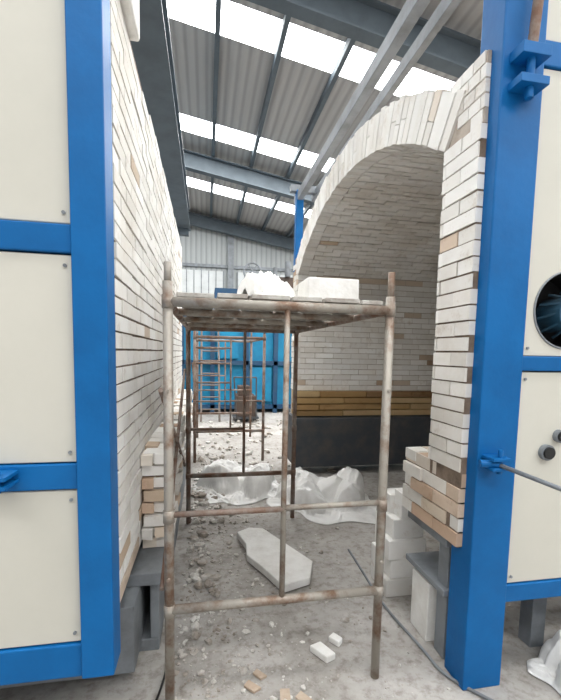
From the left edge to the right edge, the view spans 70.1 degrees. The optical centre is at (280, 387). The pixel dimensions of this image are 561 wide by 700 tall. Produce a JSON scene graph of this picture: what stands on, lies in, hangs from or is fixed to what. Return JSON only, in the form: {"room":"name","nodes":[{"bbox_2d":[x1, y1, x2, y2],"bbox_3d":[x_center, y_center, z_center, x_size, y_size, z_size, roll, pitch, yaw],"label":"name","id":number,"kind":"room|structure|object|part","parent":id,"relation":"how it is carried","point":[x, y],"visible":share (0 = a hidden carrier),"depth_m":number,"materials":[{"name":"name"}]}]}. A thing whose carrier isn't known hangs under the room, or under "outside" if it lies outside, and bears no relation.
{"room":"industrial hall","nodes":[
{"label":"industrial hall","id":0,"kind":"room"},
{"bbox_2d":[130,0,190,236],"bbox_3d":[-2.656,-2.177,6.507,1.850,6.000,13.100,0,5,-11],"label":"girder","id":1,"kind":"object","parent":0,"point":[153,55],"visible":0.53,"depth_m":6.14,"materials":[{"name":"metal"}]},
{"bbox_2d":[179,210,293,288],"bbox_3d":[-1.142,-4.380,17.107,22.000,8.600,0.100,0,5,-11],"label":"wall","id":2,"kind":"structure","parent":0,"point":[202,246],"depth_m":16.74,"materials":[{"name":"grey metal"}]},
{"bbox_2d":[186,269,279,292],"bbox_3d":[-0.635,-4.221,17.114,14.430,1.300,0.040,0,5,-11],"label":"mullions","id":3,"kind":"object","parent":2,"relation":"attached to","point":[186,269],"visible":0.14,"depth_m":16.62,"materials":[{"name":"grey metal"}]},
{"bbox_2d":[182,269,292,293],"bbox_3d":[-0.638,-4.222,17.129,14.400,1.300,0.030,0,5,-11],"label":"pane","id":4,"kind":"object","parent":3,"relation":"attached to","point":[193,276],"visible":0.13,"depth_m":16.62,"materials":[{"name":"white glass"}]},
{"bbox_2d":[182,236,292,309],"bbox_3d":[-1.127,-3.951,17.021,22.000,7.760,0.150,0,5,-11],"label":"beam","id":5,"kind":"structure","parent":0,"point":[230,266],"depth_m":16.66,"materials":[{"name":"grey metal"}]},
{"bbox_2d":[0,409,560,699],"bbox_3d":[0.907,1.046,6.034,22.000,0.200,23.300,0,5,-11],"label":"floor","id":6,"kind":"structure","parent":0,"point":[322,619],"depth_m":2.10,"materials":[{"name":"concrete"}]},
{"bbox_2d":[0,0,192,688],"bbox_3d":[-1.649,-0.567,3.247,1.741,3.396,4.340,0,5,-11],"label":"industrial kiln","id":7,"kind":"object","parent":6,"relation":"on","point":[88,227],"visible":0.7,"depth_m":1.38,"materials":[{"name":"brick"}]},
{"bbox_2d":[155,672,164,699],"bbox_3d":[-0.558,1.296,1.583,0.075,0.010,0.554,2,5,14],"label":"cable","id":8,"kind":"object","parent":6,"relation":"on","point":[163,679],"visible":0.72,"depth_m":1.71,"materials":[{"name":"black rubber"}]},
{"bbox_2d":[200,331,220,421],"bbox_3d":[-1.536,-0.317,8.734,0.424,1.972,1.158,0,5,-11],"label":"ladder","id":9,"kind":"object","parent":6,"relation":"on","point":[201,350],"visible":0.77,"depth_m":8.63,"materials":[{"name":"brown metal"}]},
{"bbox_2d":[192,331,265,462],"bbox_3d":[-0.815,0.016,6.003,0.957,1.790,1.610,0,5,-11],"label":"scaffold","id":10,"kind":"object","parent":6,"relation":"on","point":[195,413],"visible":0.95,"depth_m":5.29,"materials":[{"name":"metal"}]},
{"bbox_3d":[-0.949,-0.053,6.763,0.941,1.790,0.060,0,5,-11],"label":"frame","id":11,"kind":"part","parent":10,"relation":"part of","materials":[{"name":"brown metal"}]},
{"bbox_2d":[193,459,278,504],"bbox_3d":[-0.446,0.925,4.327,0.960,0.284,1.039,-2,6,-32],"label":"plastic sheet","id":12,"kind":"object","parent":6,"relation":"on","point":[244,490],"visible":0.8,"depth_m":4.09,"materials":[{"name":"white plastic"}]},
{"bbox_2d":[181,261,293,412],"bbox_3d":[-1.110,-1.277,10.338,2.800,3.600,2.122,0,5,-11],"label":"shipping container","id":13,"kind":"object","parent":6,"relation":"on","point":[274,365],"visible":0.34,"depth_m":9.56,"materials":[{"name":"metal"}]},
{"bbox_3d":[-0.960,-0.576,9.522,2.800,2.350,0.100,0,5,-11],"label":"frame","id":14,"kind":"part","parent":13,"relation":"part of","materials":[{"name":"blue paint"}]},
{"bbox_2d":[232,377,258,421],"bbox_3d":[-0.759,0.215,8.475,0.545,0.964,0.865,0,5,-11],"label":"cart","id":15,"kind":"object","parent":6,"relation":"on","point":[238,406],"visible":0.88,"depth_m":8.27,"materials":[{"name":"metal"}]},
{"bbox_2d":[237,528,312,591],"bbox_3d":[-0.071,1.171,2.817,0.330,0.050,0.824,-2,6,-35],"label":"slab","id":16,"kind":"object","parent":6,"relation":"on","point":[262,548],"visible":0.89,"depth_m":2.71,"materials":[{"name":"stone"}]},
{"bbox_2d":[158,261,395,699],"bbox_3d":[-0.175,0.329,2.565,0.957,1.790,1.929,0,5,-11],"label":"scaffold","id":17,"kind":"object","parent":6,"relation":"on","point":[295,315],"visible":1,"depth_m":1.66,"materials":[{"name":"brown metal"}]},
{"bbox_3d":[-0.320,0.255,3.385,0.941,1.790,0.060,0,5,-11],"label":"frame","id":18,"kind":"part","parent":17,"relation":"part of","materials":[{"name":"brown metal"}]},
{"bbox_2d":[237,270,294,299],"bbox_3d":[-0.065,-0.453,1.782,0.316,0.122,0.300,0,5,-11],"label":"crumpled cloth","id":19,"kind":"object","parent":17,"relation":"on","point":[266,283],"visible":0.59,"depth_m":1.68,"materials":[{"name":"white fabric"}]},
{"bbox_2d":[298,277,358,298],"bbox_3d":[0.212,-0.434,1.818,0.230,0.095,0.200,0,5,-11],"label":"block","id":20,"kind":"object","parent":17,"relation":"on","point":[323,288],"visible":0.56,"depth_m":1.72,"materials":[{"name":"white stone"}]},
{"bbox_2d":[175,419,449,699],"bbox_3d":[-0.231,0.966,5.127,1.813,0.070,7.081,0,5,-11],"label":"rubble","id":21,"kind":"object","parent":6,"relation":"on","point":[208,578],"visible":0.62,"depth_m":2.52,"materials":[{"name":"white stone"}]},
{"bbox_2d":[266,466,375,524],"bbox_3d":[0.401,0.987,3.895,1.070,0.267,1.123,0,5,-11],"label":"plastic sheet","id":22,"kind":"object","parent":6,"relation":"on","point":[348,484],"visible":0.73,"depth_m":3.74,"materials":[{"name":"white plastic"}]},
{"bbox_2d":[310,642,334,662],"bbox_3d":[0.202,1.272,1.925,0.062,0.035,0.113,-3,6,-39],"label":"chunk","id":23,"kind":"object","parent":6,"relation":"on","point":[319,649],"visible":1,"depth_m":1.91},
{"bbox_2d":[329,632,341,646],"bbox_3d":[0.279,1.268,2.016,0.065,0.030,0.046,5,7,41],"label":"chunk","id":24,"kind":"object","parent":6,"relation":"on","point":[335,639],"visible":1,"depth_m":2.00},
{"bbox_2d":[371,488,425,596],"bbox_3d":[0.744,0.934,2.516,0.270,0.630,0.250,0,5,-11],"label":"bricks","id":25,"kind":"object","parent":6,"relation":"on","point":[403,535],"visible":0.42,"depth_m":2.41},
{"bbox_2d":[348,549,493,699],"bbox_3d":[0.664,1.260,2.268,0.160,0.014,1.421,-1,5,-19],"label":"cable","id":26,"kind":"object","parent":6,"relation":"on","point":[438,668],"visible":0.86,"depth_m":1.97,"materials":[{"name":"grey metal"}]},
{"bbox_2d":[410,568,436,641],"bbox_3d":[0.808,1.131,2.112,0.170,0.310,0.160,0,5,-11],"label":"block","id":27,"kind":"object","parent":6,"relation":"on","point":[424,595],"visible":0.48,"depth_m":2.05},
{"bbox_2d":[287,0,560,690],"bbox_3d":[2.218,-0.605,3.389,3.600,3.600,4.264,0,5,-11],"label":"industrial kiln","id":28,"kind":"object","parent":6,"relation":"on","point":[455,192],"visible":0.95,"depth_m":1.78,"materials":[{"name":"brick"}]},
{"bbox_3d":[1.069,0.388,1.378,0.018,0.135,0.643,-3,6,-39],"label":"latch rod","id":29,"kind":"part","parent":28,"relation":"part of","materials":[{"name":"grey metal"}]},
{"bbox_3d":[0.959,-1.565,1.456,0.072,0.602,0.036,3,5,23],"label":"rod","id":30,"kind":"part","parent":28,"relation":"part of","materials":[{"name":"brown metal"}]},
{"bbox_3d":[1.603,-0.696,1.741,1.195,1.125,0.020,0,5,-11],"label":"panel","id":31,"kind":"part","parent":28,"relation":"part of","materials":[{"name":"beige metal"}]},
{"bbox_3d":[1.244,-0.323,1.760,0.207,0.210,0.150,0,5,-11],"label":"fan motor","id":32,"kind":"part","parent":28,"relation":"part of","materials":[{"name":"paint"}]},
{"bbox_2d":[527,630,560,694],"bbox_3d":[1.454,1.184,1.753,0.500,0.289,0.522,-2,6,-28],"label":"plastic sheet","id":33,"kind":"object","parent":6,"relation":"on","point":[547,667],"visible":1,"depth_m":1.84,"materials":[{"name":"white plastic"}]},
{"bbox_3d":[11.819,-1.513,7.832,0.100,5.000,23.300,0,5,-11],"label":"wall","id":34,"kind":"structure","parent":0,"visible":0},
{"bbox_2d":[183,0,480,250],"bbox_3d":[0.965,-5.355,5.819,22.000,4.190,22.220,0,5,-11],"label":"rafters","id":35,"kind":"object","parent":34,"relation":"attached to","point":[451,52],"visible":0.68,"depth_m":5.99,"materials":[{"name":"metal"}]},
{"bbox_2d":[210,0,459,236],"bbox_3d":[0.822,-5.688,5.405,20.415,3.616,23.300,0,5,-11],"label":"purlins","id":36,"kind":"structure","parent":35,"relation":"on","point":[349,43],"depth_m":8.21,"materials":[{"name":"metal"}]},
{"bbox_2d":[168,0,482,236],"bbox_3d":[1.037,-5.757,5.439,22.000,3.780,23.300,0,5,-11],"label":"sheet","id":37,"kind":"object","parent":36,"relation":"on","point":[244,70],"visible":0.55,"depth_m":8.50,"materials":[{"name":"grey metal"}]},
{"bbox_2d":[166,0,454,217],"bbox_3d":[1.066,-5.733,5.283,20.000,3.420,18.600,0,5,-11],"label":"skylights","id":38,"kind":"object","parent":37,"relation":"attached to","point":[240,23],"visible":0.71,"depth_m":7.09,"materials":[{"name":"white plastic"}]}
]}

